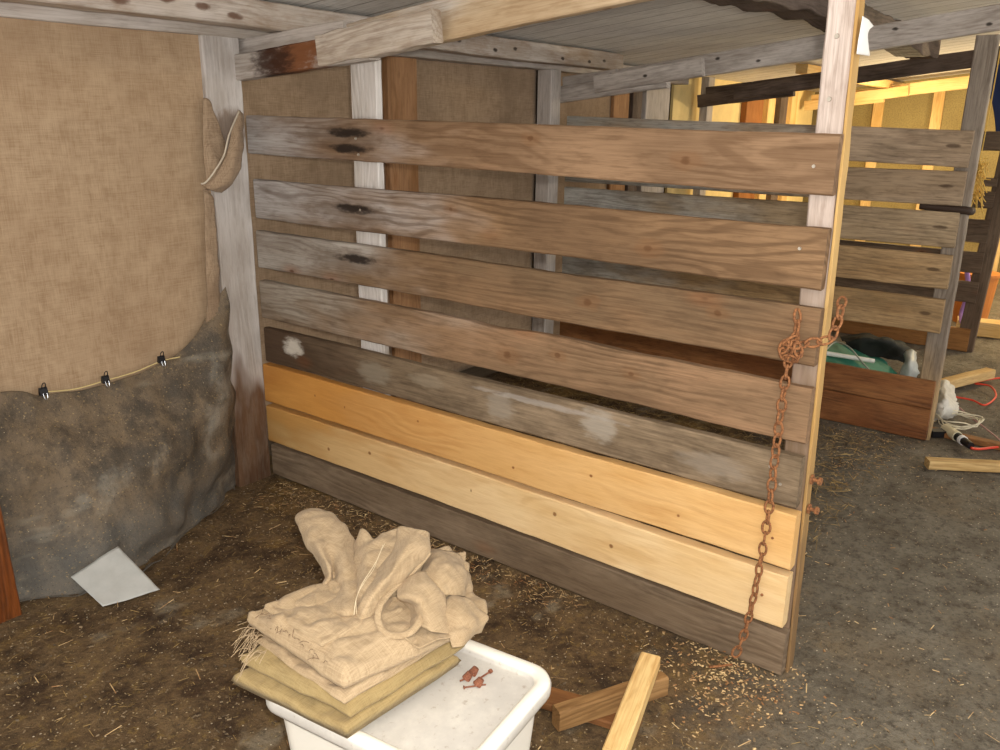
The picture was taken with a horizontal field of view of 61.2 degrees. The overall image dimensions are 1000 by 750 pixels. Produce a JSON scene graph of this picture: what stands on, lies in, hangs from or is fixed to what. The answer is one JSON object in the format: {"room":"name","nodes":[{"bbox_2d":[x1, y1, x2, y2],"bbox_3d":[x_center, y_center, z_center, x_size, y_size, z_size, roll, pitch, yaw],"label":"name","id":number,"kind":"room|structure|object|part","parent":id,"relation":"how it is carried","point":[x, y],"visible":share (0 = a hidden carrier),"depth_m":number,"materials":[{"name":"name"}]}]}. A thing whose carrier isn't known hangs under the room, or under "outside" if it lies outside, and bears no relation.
{"room":"farm building","nodes":[
{"label":"farm building","id":0,"kind":"room"},
{"bbox_2d":[35,70,671,524],"bbox_3d":[0.085,-0.954,4.731,0.040,1.940,10.200,13,21,35],"label":"wall","id":1,"kind":"structure","parent":0,"point":[476,371],"depth_m":4.71,"materials":[{"name":"wood"}]},
{"bbox_2d":[0,284,999,749],"bbox_3d":[2.054,0.405,3.571,5.400,0.008,10.200,13,21,35],"label":"floor","id":2,"kind":"structure","parent":0,"point":[965,636],"depth_m":2.42,"materials":[{"name":"soil"}]},
{"bbox_2d":[0,507,21,623],"bbox_3d":[-1.454,0.172,2.305,0.071,1.129,0.078,12,21,35],"label":"post","id":3,"kind":"object","parent":2,"relation":"on","point":[10,607],"visible":1,"depth_m":2.43,"materials":[{"name":"brown wood"}]},
{"bbox_2d":[0,287,235,601],"bbox_3d":[-1.439,0.287,2.494,0.369,0.823,1.777,13,21,35],"label":"tarp","id":4,"kind":"object","parent":3,"relation":"attached to","point":[145,458],"visible":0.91,"depth_m":2.72,"materials":[{"name":"grey fabric"}]},
{"bbox_2d":[38,383,48,399],"bbox_3d":[-1.417,0.049,2.626,0.024,0.056,0.024,13,21,35],"label":"binder clip","id":5,"kind":"object","parent":4,"relation":"attached to","point":[43,391],"visible":1,"depth_m":2.62,"materials":[{"name":"black metal"}]},
{"bbox_2d":[101,371,109,386],"bbox_3d":[-1.297,0.012,2.781,0.024,0.056,0.024,13,21,35],"label":"binder clip","id":6,"kind":"object","parent":4,"relation":"attached to","point":[105,379],"visible":1,"depth_m":2.78,"materials":[{"name":"black metal"}]},
{"bbox_2d":[157,351,165,366],"bbox_3d":[-1.172,-0.057,2.930,0.024,0.056,0.024,13,21,35],"label":"binder clip","id":7,"kind":"object","parent":4,"relation":"attached to","point":[160,359],"visible":1,"depth_m":2.93,"materials":[{"name":"black metal"}]},
{"bbox_2d":[48,356,179,391],"bbox_3d":[-1.280,0.001,2.821,0.004,0.030,0.476,13,21,35],"label":"cord","id":8,"kind":"object","parent":7,"relation":"attached to","point":[179,356],"visible":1,"depth_m":2.81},
{"bbox_2d":[71,546,159,605],"bbox_3d":[-1.166,0.613,2.560,0.186,0.104,0.173,13,21,35],"label":"paper sheet","id":9,"kind":"object","parent":2,"relation":"on","point":[113,577],"visible":1,"depth_m":2.57,"materials":[{"name":"white paper"}]},
{"bbox_2d":[198,35,270,486],"bbox_3d":[-1.029,-0.371,3.128,0.128,1.690,0.254,13,21,35],"label":"wall post","id":10,"kind":"object","parent":2,"relation":"on","point":[249,439],"depth_m":3.12,"materials":[{"name":"grey wood"}]},
{"bbox_3d":[-1.036,-0.370,3.023,0.018,0.557,0.086,13,21,35],"label":"burlap strip","id":11,"kind":"part","parent":10,"relation":"part of","materials":[{"name":"beige fabric"}]},
{"bbox_2d":[201,98,243,192],"bbox_3d":[-0.964,-0.794,2.930,0.089,0.315,0.218,13,21,35],"label":"scrap","id":12,"kind":"object","parent":10,"relation":"attached to","point":[222,165],"visible":1,"depth_m":2.93,"materials":[{"name":"beige fabric"}]},
{"bbox_2d":[382,56,421,403],"bbox_3d":[-0.453,-0.617,3.927,0.052,1.680,0.188,13,21,35],"label":"stud","id":13,"kind":"object","parent":2,"relation":"on","point":[399,74],"visible":0.26,"depth_m":3.77,"materials":[{"name":"orange wood"}]},
{"bbox_2d":[265,640,550,749],"bbox_3d":[-0.188,0.771,1.785,0.502,0.300,0.387,11,20,30],"label":"storage bin","id":14,"kind":"object","parent":2,"relation":"on","point":[499,714],"visible":0.41,"depth_m":1.68,"materials":[{"name":"white plastic"}]},
{"bbox_2d":[231,642,464,738],"bbox_3d":[-0.308,0.585,1.750,0.334,0.073,0.365,13,21,35],"label":"folded burlap","id":15,"kind":"object","parent":14,"relation":"on","point":[272,680],"visible":0.36,"depth_m":1.65,"materials":[{"name":"beige fabric"}]},
{"bbox_2d":[231,578,449,703],"bbox_3d":[-0.325,0.538,1.740,0.435,0.137,0.396,13,21,35],"label":"folded burlap","id":16,"kind":"object","parent":15,"relation":"on","point":[344,656],"visible":0.69,"depth_m":1.66,"materials":[{"name":"beige fabric"}]},
{"bbox_2d":[295,508,488,648],"bbox_3d":[-0.277,0.411,1.834,0.554,0.159,0.360,6,18,16],"label":"crumpled burlap","id":17,"kind":"object","parent":16,"relation":"on","point":[436,586],"visible":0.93,"depth_m":1.76,"materials":[{"name":"beige fabric"}]},
{"bbox_2d":[463,684,485,688],"bbox_3d":[-0.052,0.642,1.750,0.048,0.008,0.008,-5,18,-17],"label":"nail","id":18,"kind":"object","parent":14,"relation":"on","point":[464,687],"visible":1,"depth_m":1.75,"materials":[{"name":"metal"}]},
{"bbox_2d":[460,666,492,687],"bbox_3d":[-0.050,0.631,1.775,0.051,0.023,0.058,9,19,26],"label":"rusty fixings","id":19,"kind":"object","parent":14,"relation":"on","point":[473,671],"visible":1,"depth_m":1.77,"materials":[{"name":"brown metal"}]},
{"bbox_2d":[243,480,580,624],"bbox_3d":[-0.405,0.594,2.843,1.408,0.014,0.375,13,21,35],"label":"drift","id":20,"kind":"object","parent":2,"relation":"on","point":[285,480],"visible":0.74,"depth_m":2.85,"materials":[{"name":"brown wood"}]},
{"bbox_2d":[1,483,949,749],"bbox_3d":[-0.477,0.864,1.968,2.621,0.015,1.900,13,21,35],"label":"litter","id":21,"kind":"object","parent":2,"relation":"on","point":[250,483],"visible":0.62,"depth_m":2.29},
{"bbox_2d":[0,476,998,749],"bbox_3d":[-0.299,0.847,2.033,2.809,0.015,2.208,13,21,35],"label":"crumbs","id":22,"kind":"object","parent":2,"relation":"on","point":[206,594],"visible":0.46,"depth_m":2.27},
{"bbox_2d":[14,483,998,749],"bbox_3d":[-0.229,0.818,2.109,2.810,0.021,2.405,13,21,35],"label":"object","id":23,"kind":"object","parent":2,"relation":"on","point":[264,483],"visible":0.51,"depth_m":2.21,"materials":[{"name":"brown wood"}]},
{"bbox_2d":[532,69,560,333],"bbox_3d":[0.255,-0.840,4.742,0.092,1.640,0.099,13,21,35],"label":"wall post","id":24,"kind":"object","parent":2,"relation":"on","point":[549,81],"visible":0.35,"depth_m":4.58,"materials":[{"name":"grey wood"}]},
{"bbox_2d":[246,0,864,675],"bbox_3d":[-0.060,-0.231,2.610,2.109,1.741,0.089,13,21,35],"label":"wall","id":25,"kind":"structure","parent":2,"relation":"on","point":[484,489],"depth_m":2.43,"materials":[{"name":"brown wood"}]},
{"bbox_3d":[-0.438,-0.250,2.923,0.121,1.572,0.030,13,21,35],"label":"post","id":26,"kind":"part","parent":25,"relation":"part of","materials":[{"name":"grey wood"}]},
{"bbox_2d":[234,0,652,80],"bbox_3d":[0.195,-0.991,2.163,3.070,0.440,0.125,13,21,35],"label":"rafter","id":27,"kind":"object","parent":25,"relation":"on","point":[436,22],"visible":0.93,"depth_m":2.50,"materials":[{"name":"brown wood"}]},
{"bbox_2d":[0,0,623,70],"bbox_3d":[-0.981,-1.139,2.603,0.097,0.094,5.351,13,20,35],"label":"purlin","id":28,"kind":"object","parent":27,"relation":"on","point":[258,15],"visible":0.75,"depth_m":2.85,"materials":[{"name":"grey wood"}]},
{"bbox_2d":[708,296,847,667],"bbox_3d":[0.683,0.308,2.098,0.242,1.017,0.068,0,17,-2],"label":"chain","id":29,"kind":"object","parent":25,"relation":"hanging from","point":[790,343],"visible":1,"depth_m":2.04,"materials":[{"name":"metal"}]},
{"bbox_2d":[807,504,819,514],"bbox_3d":[0.789,0.340,2.134,0.030,0.026,0.026,13,21,35],"label":"bolt","id":30,"kind":"object","parent":25,"relation":"attached to","point":[816,510],"visible":1,"depth_m":2.13,"materials":[{"name":"metal"}]},
{"bbox_3d":[0.748,-0.048,2.051,0.064,1.740,0.042,12,20,36],"label":"post","id":31,"kind":"part","parent":25,"relation":"part of","materials":[{"name":"brown wood"}]},
{"bbox_2d":[810,474,822,484],"bbox_3d":[0.789,0.263,2.111,0.030,0.026,0.026,13,21,35],"label":"bolt","id":32,"kind":"object","parent":25,"relation":"attached to","point":[819,481],"visible":1,"depth_m":2.11,"materials":[{"name":"metal"}]},
{"bbox_2d":[856,16,872,55],"bbox_3d":[0.791,-0.730,1.824,0.006,0.074,0.092,15,22,38],"label":"tag","id":33,"kind":"object","parent":25,"relation":"attached to","point":[866,25],"visible":1,"depth_m":1.81,"materials":[{"name":"paper"}]},
{"bbox_2d":[541,687,643,736],"bbox_3d":[0.194,0.823,2.096,0.313,0.022,0.072,8,19,22],"label":"wood offcut","id":34,"kind":"object","parent":2,"relation":"on","point":[556,696],"visible":0.25,"depth_m":2.10,"materials":[{"name":"brown wood"}]},
{"bbox_2d":[552,671,668,731],"bbox_3d":[0.272,0.794,2.064,0.312,0.057,0.037,-7,19,-25],"label":"wood offcut","id":35,"kind":"object","parent":34,"relation":"on","point":[567,714],"visible":0.74,"depth_m":2.03,"materials":[{"name":"brown wood"}]},
{"bbox_2d":[602,652,660,749],"bbox_3d":[0.312,0.780,1.984,0.051,0.070,0.346,8,19,22],"label":"wood offcut","id":36,"kind":"object","parent":35,"relation":"on","point":[623,731],"visible":1,"depth_m":1.96,"materials":[{"name":"beige wood"}]},
{"bbox_2d":[607,93,629,190],"bbox_3d":[0.724,-1.066,5.421,0.052,1.680,0.195,13,21,35],"label":"stud","id":37,"kind":"object","parent":2,"relation":"on","point":[619,103],"visible":0.09,"depth_m":5.22,"materials":[{"name":"orange wood"}]},
{"bbox_2d":[625,91,642,190],"bbox_3d":[0.835,-1.107,5.559,0.072,1.680,0.124,13,21,35],"label":"stud","id":38,"kind":"object","parent":2,"relation":"on","point":[635,99],"visible":0.08,"depth_m":5.34,"materials":[{"name":"brown wood"}]},
{"bbox_2d":[637,88,669,192],"bbox_3d":[1.007,-1.167,5.759,0.063,1.680,0.335,13,21,35],"label":"stud","id":39,"kind":"object","parent":2,"relation":"on","point":[655,103],"visible":0.1,"depth_m":5.56,"materials":[{"name":"grey wood"}]},
{"bbox_2d":[0,2,688,84],"bbox_3d":[-0.765,-1.287,3.207,0.107,0.083,6.600,13,21,35],"label":"wall plate timber","id":40,"kind":"object","parent":39,"relation":"on","point":[7,9],"visible":0.29,"depth_m":2.75,"materials":[{"name":"grey wood"}]},
{"bbox_2d":[0,17,223,477],"bbox_3d":[-1.839,-0.214,2.030,0.029,1.400,2.815,13,21,35],"label":"burlap sheet","id":41,"kind":"object","parent":40,"relation":"hanging from","point":[103,256],"visible":0.73,"depth_m":2.70,"materials":[{"name":"beige fabric"}]},
{"bbox_2d":[241,58,391,438],"bbox_3d":[-0.741,-0.567,3.549,0.029,1.560,0.780,13,21,35],"label":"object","id":42,"kind":"object","parent":40,"relation":"hanging from","point":[320,93],"visible":0.17,"depth_m":3.40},
{"bbox_2d":[416,59,536,371],"bbox_3d":[-0.104,-0.797,4.351,0.028,1.540,0.980,13,21,35],"label":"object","id":43,"kind":"object","parent":40,"relation":"hanging from","point":[446,91],"visible":0.41,"depth_m":4.26,"materials":[{"name":"brown fabric"}]},
{"bbox_2d":[553,73,610,334],"bbox_3d":[0.448,-0.995,5.046,0.028,1.520,0.740,13,21,35],"label":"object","id":44,"kind":"object","parent":40,"relation":"hanging from","point":[596,107],"visible":0.09,"depth_m":4.98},
{"bbox_2d":[439,379,901,556],"bbox_3d":[0.488,0.331,3.678,2.002,0.043,1.955,13,21,35],"label":"bedding","id":45,"kind":"object","parent":2,"relation":"on","point":[528,380],"visible":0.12,"depth_m":3.73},
{"bbox_2d":[693,77,714,194],"bbox_3d":[1.481,-1.327,6.291,0.062,1.680,0.105,13,21,35],"label":"wall post","id":46,"kind":"object","parent":2,"relation":"on","point":[705,113],"visible":0.16,"depth_m":6.07,"materials":[{"name":"beige wood"}]},
{"bbox_2d":[697,46,999,107],"bbox_3d":[2.613,-1.875,5.139,2.991,0.492,0.126,13,21,35],"label":"rafter","id":47,"kind":"object","parent":46,"relation":"on","point":[782,87],"visible":0.86,"depth_m":5.52,"materials":[{"name":"wood"}]},
{"bbox_2d":[990,64,999,130],"bbox_3d":[2.996,-1.632,5.114,0.210,0.521,0.063,13,21,35],"label":"cloth","id":48,"kind":"object","parent":47,"relation":"hanging from","point":[996,94],"visible":0.44,"depth_m":5.11,"materials":[{"name":"blue fabric"}]},
{"bbox_2d":[624,631,836,749],"bbox_3d":[0.603,0.793,2.232,0.553,0.016,0.532,3,17,9],"label":"chips","id":49,"kind":"object","parent":2,"relation":"on","point":[663,632],"visible":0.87,"depth_m":2.21,"materials":[{"name":"beige wood"}]},
{"bbox_2d":[664,77,814,201],"bbox_3d":[2.097,-1.615,7.211,0.020,1.700,3.000,13,21,35],"label":"plywood panel","id":50,"kind":"object","parent":2,"relation":"on","point":[683,105],"visible":0.02,"depth_m":6.37,"materials":[{"name":"yellow wood"}]},
{"bbox_2d":[733,100,763,198],"bbox_3d":[2.059,-1.564,7.113,0.052,1.660,0.365,13,21,35],"label":"stud","id":51,"kind":"object","parent":50,"relation":"attached to","point":[751,111],"visible":0.11,"depth_m":6.91,"materials":[{"name":"orange wood"}]},
{"bbox_2d":[754,98,775,198],"bbox_3d":[2.283,-1.648,7.394,0.052,1.660,0.163,13,21,35],"label":"stud","id":52,"kind":"object","parent":2,"relation":"on","point":[769,104],"visible":0.17,"depth_m":7.17,"materials":[{"name":"yellow wood"}]},
{"bbox_2d":[766,97,788,199],"bbox_3d":[2.465,-1.717,7.623,0.054,1.660,0.174,13,21,35],"label":"stud","id":53,"kind":"object","parent":2,"relation":"on","point":[781,105],"visible":0.15,"depth_m":7.40,"materials":[{"name":"brown wood"}]},
{"bbox_2d":[560,34,999,439],"bbox_3d":[1.190,-0.723,4.234,2.029,1.747,0.085,13,21,35],"label":"wall","id":54,"kind":"structure","parent":2,"relation":"on","point":[902,405],"depth_m":3.87,"materials":[{"name":"brown wood"}]},
{"bbox_2d":[560,4,999,102],"bbox_3d":[1.491,-1.451,3.731,2.991,0.491,0.123,13,21,35],"label":"rafter","id":55,"kind":"object","parent":54,"relation":"on","point":[961,23],"visible":0.93,"depth_m":3.96,"materials":[{"name":"grey wood"}]},
{"bbox_2d":[703,0,940,58],"bbox_3d":[0.482,-1.191,2.439,0.186,0.145,6.900,13,21,35],"label":"bark edged purlin","id":56,"kind":"object","parent":55,"relation":"on","point":[814,12],"visible":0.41,"depth_m":3.31,"materials":[{"name":"brown wood"}]},
{"bbox_2d":[919,204,975,214],"bbox_3d":[1.938,-0.721,3.657,0.214,0.046,0.099,13,21,35],"label":"strap","id":57,"kind":"object","parent":54,"relation":"attached to","point":[965,210],"visible":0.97,"depth_m":3.61,"materials":[{"name":"leather"}]},
{"bbox_3d":[1.972,-0.544,3.686,0.086,1.747,0.053,13,21,35],"label":"post","id":58,"kind":"part","parent":54,"relation":"part of","materials":[{"name":"grey wood"}]},
{"bbox_2d":[778,91,798,200],"bbox_3d":[2.623,-1.776,7.822,0.052,1.660,0.145,13,21,35],"label":"stud","id":59,"kind":"object","parent":2,"relation":"on","point":[792,101],"visible":0.2,"depth_m":7.60,"materials":[{"name":"yellow wood"}]},
{"bbox_2d":[826,341,896,373],"bbox_3d":[1.869,-0.025,4.525,0.520,0.237,0.827,6,18,18],"label":"tarpaulin","id":60,"kind":"object","parent":2,"relation":"on","point":[880,364],"visible":0.2,"depth_m":4.57,"materials":[{"name":"green plastic"}]},
{"bbox_2d":[827,341,868,368],"bbox_3d":[1.782,-0.088,4.359,0.116,0.091,0.348,-3,18,-10],"label":"wire","id":61,"kind":"object","parent":60,"relation":"on","point":[854,352],"visible":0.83,"depth_m":4.39,"materials":[{"name":"grey metal"}]},
{"bbox_2d":[826,351,874,362],"bbox_3d":[1.805,-0.097,4.410,0.294,0.064,0.024,2,17,3],"label":"tube","id":62,"kind":"object","parent":60,"relation":"on","point":[833,354],"visible":0.66,"depth_m":4.40,"materials":[{"name":"plastic"}]},
{"bbox_2d":[840,333,910,362],"bbox_3d":[2.207,-0.140,4.870,0.510,0.218,0.273,-2,17,-7],"label":"sack","id":63,"kind":"object","parent":2,"relation":"on","point":[869,344],"visible":0.8,"depth_m":4.78,"materials":[{"name":"fabric"}]},
{"bbox_2d":[816,427,946,512],"bbox_3d":[1.602,0.328,3.781,1.708,0.013,0.948,-12,21,-36],"label":"golden chaff","id":64,"kind":"object","parent":2,"relation":"on","point":[850,427],"visible":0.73,"depth_m":3.65,"materials":[{"name":"brown plant"}]},
{"bbox_2d":[805,387,999,684],"bbox_3d":[1.896,0.456,3.377,1.397,0.013,3.101,13,21,35],"label":"chips","id":65,"kind":"object","parent":2,"relation":"on","point":[964,387],"visible":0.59,"depth_m":2.82,"materials":[{"name":"brown wood"}]},
{"bbox_2d":[899,349,919,377],"bbox_3d":[2.279,-0.044,4.685,0.109,0.180,0.231,13,21,35],"label":"plastic bag","id":66,"kind":"object","parent":2,"relation":"on","point":[910,366],"visible":0.78,"depth_m":4.62,"materials":[{"name":"white plastic"}]},
{"bbox_2d":[830,131,999,351],"bbox_3d":[2.303,-1.129,5.650,2.020,1.704,0.082,13,21,35],"label":"wall","id":67,"kind":"structure","parent":2,"relation":"on","point":[986,232],"depth_m":5.32,"materials":[{"name":"brown wood"}]},
{"bbox_3d":[3.015,-0.966,5.150,0.104,1.701,0.052,16,23,34],"label":"post","id":68,"kind":"part","parent":67,"relation":"part of","materials":[{"name":"wood"}]},
{"bbox_2d":[931,428,945,437],"bbox_3d":[2.049,0.270,3.936,0.090,0.030,0.045,0,17,-3],"label":"block","id":69,"kind":"object","parent":2,"relation":"on","point":[936,432],"visible":0.57,"depth_m":3.92,"materials":[{"name":"plastic"}]},
{"bbox_2d":[934,379,958,420],"bbox_3d":[2.252,0.119,4.265,0.128,0.131,0.489,10,19,27],"label":"rag","id":70,"kind":"object","parent":2,"relation":"on","point":[947,399],"visible":0.77,"depth_m":4.14,"materials":[{"name":"fabric"}]},
{"bbox_2d":[941,424,973,448],"bbox_3d":[2.089,0.282,3.859,0.047,0.048,0.223,0,17,-1],"label":"plug","id":71,"kind":"object","parent":2,"relation":"on","point":[954,434],"visible":0.98,"depth_m":3.84,"materials":[{"name":"beige plastic"}]},
{"bbox_2d":[941,424,962,441],"bbox_3d":[2.088,0.265,3.913,0.047,0.048,0.112,0,17,-1],"label":"socket","id":72,"kind":"object","parent":71,"relation":"attached to","point":[951,432],"depth_m":3.88,"materials":[{"name":"beige plastic"}]},
{"bbox_2d":[935,410,983,429],"bbox_3d":[2.183,0.213,4.038,0.214,0.036,0.269,13,21,35],"label":"cable","id":73,"kind":"object","parent":2,"relation":"on","point":[968,426],"visible":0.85,"depth_m":4.00,"materials":[{"name":"beige plastic"}]},
{"bbox_2d":[924,457,999,472],"bbox_3d":[1.976,0.380,3.567,0.335,0.040,0.056,2,17,5],"label":"wood strip","id":74,"kind":"object","parent":2,"relation":"on","point":[931,463],"visible":1,"depth_m":3.55,"materials":[{"name":"beige wood"}]},
{"bbox_2d":[933,427,999,450],"bbox_3d":[2.104,0.282,3.910,0.435,0.030,0.051,15,22,38],"label":"wood strip","id":75,"kind":"object","parent":2,"relation":"on","point":[978,441],"visible":0.45,"depth_m":3.83,"materials":[{"name":"brown wood"}]},
{"bbox_2d":[941,367,995,387],"bbox_3d":[2.522,0.028,4.624,0.560,0.052,0.061,-10,20,-30],"label":"wood strip","id":76,"kind":"object","parent":2,"relation":"on","point":[967,378],"visible":0.66,"depth_m":4.64,"materials":[{"name":"beige wood"}]},
{"bbox_2d":[952,271,999,321],"bbox_3d":[3.430,-0.563,6.123,0.300,0.365,0.300,13,21,35],"label":"wood frame","id":77,"kind":"object","parent":2,"relation":"on","point":[995,276],"visible":0.28,"depth_m":6.03,"materials":[{"name":"wood"}]},
{"bbox_2d":[956,316,999,338],"bbox_3d":[3.297,-0.329,5.808,0.284,0.102,0.150,9,19,26],"label":"block","id":78,"kind":"object","parent":2,"relation":"on","point":[990,328],"visible":0.49,"depth_m":5.73,"materials":[{"name":"beige wood"}]},
{"bbox_2d":[956,377,999,405],"bbox_3d":[2.646,0.074,4.569,0.610,0.021,0.209,-13,22,-37],"label":"cable","id":79,"kind":"object","parent":2,"relation":"on","point":[977,383],"visible":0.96,"depth_m":4.43,"materials":[{"name":"red plastic"}]},
{"bbox_2d":[959,407,999,440],"bbox_3d":[2.292,0.212,4.083,0.016,0.043,0.463,1,17,0],"label":"cable","id":80,"kind":"object","parent":2,"relation":"on","point":[976,421],"visible":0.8,"depth_m":4.00,"materials":[{"name":"brown plastic"}]},
{"bbox_2d":[970,446,998,449],"bbox_3d":[2.220,0.320,3.765,0.298,0.027,0.040,-2,17,-9],"label":"cable","id":81,"kind":"object","parent":2,"relation":"on","point":[990,447],"visible":1,"depth_m":3.75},
{"bbox_2d":[261,0,999,91],"bbox_3d":[2.148,-1.508,2.921,5.220,0.763,10.200,13,21,35],"label":"ceiling","id":82,"kind":"structure","parent":0,"point":[654,31],"depth_m":3.99,"materials":[{"name":"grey wood"}]},
{"bbox_2d":[804,76,968,110],"bbox_3d":[4.008,-2.400,6.891,2.991,0.490,0.124,13,21,35],"label":"rafter","id":83,"kind":"object","parent":82,"relation":"attached to","point":[870,95],"visible":0.58,"depth_m":7.27,"materials":[{"name":"yellow wood"}]},
{"bbox_2d":[795,64,903,87],"bbox_3d":[2.830,-2.343,6.691,0.084,0.064,2.650,13,20,35],"label":"far purlin","id":84,"kind":"object","parent":83,"relation":"on","point":[801,69],"visible":0.3,"depth_m":5.84,"materials":[{"name":"yellow wood"}]},
{"bbox_2d":[971,51,999,213],"bbox_3d":[2.366,-1.302,4.105,0.130,1.014,0.180,7,18,21],"label":"straw wisp","id":85,"kind":"object","parent":82,"relation":"hanging from","point":[979,183],"visible":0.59,"depth_m":4.18,"materials":[{"name":"yellow plant"}]},
{"bbox_2d":[802,73,999,283],"bbox_3d":[5.086,-1.595,6.924,5.200,2.100,0.040,13,21,35],"label":"wall","id":86,"kind":"structure","parent":0,"point":[911,111],"depth_m":7.69,"materials":[{"name":"yellow wood"}]},
{"bbox_2d":[855,102,884,241],"bbox_3d":[3.509,-1.867,8.046,0.095,1.720,0.044,13,21,35],"label":"stud","id":87,"kind":"object","parent":86,"relation":"attached to","point":[878,108],"visible":0.19,"depth_m":7.87,"materials":[{"name":"wood"}]},
{"bbox_2d":[910,91,945,246],"bbox_3d":[3.909,-1.773,7.758,0.097,1.720,0.043,13,21,35],"label":"stud","id":88,"kind":"object","parent":86,"relation":"attached to","point":[939,97],"visible":0.22,"depth_m":7.56,"materials":[{"name":"yellow wood"}]},
{"bbox_2d":[992,240,999,271],"bbox_3d":[4.424,-1.650,7.381,0.094,1.720,0.043,13,21,35],"label":"stud","id":89,"kind":"object","parent":86,"relation":"attached to","point":[995,266],"visible":0.18,"depth_m":7.54,"materials":[{"name":"beige wood"}]},
{"bbox_2d":[959,272,969,323],"bbox_3d":[3.161,-0.541,5.700,0.055,0.430,0.159,-1,17,-4],"label":"strap","id":90,"kind":"object","parent":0,"point":[967,275],"visible":0.28,"depth_m":5.76,"materials":[{"name":"purple fabric"}]}
]}

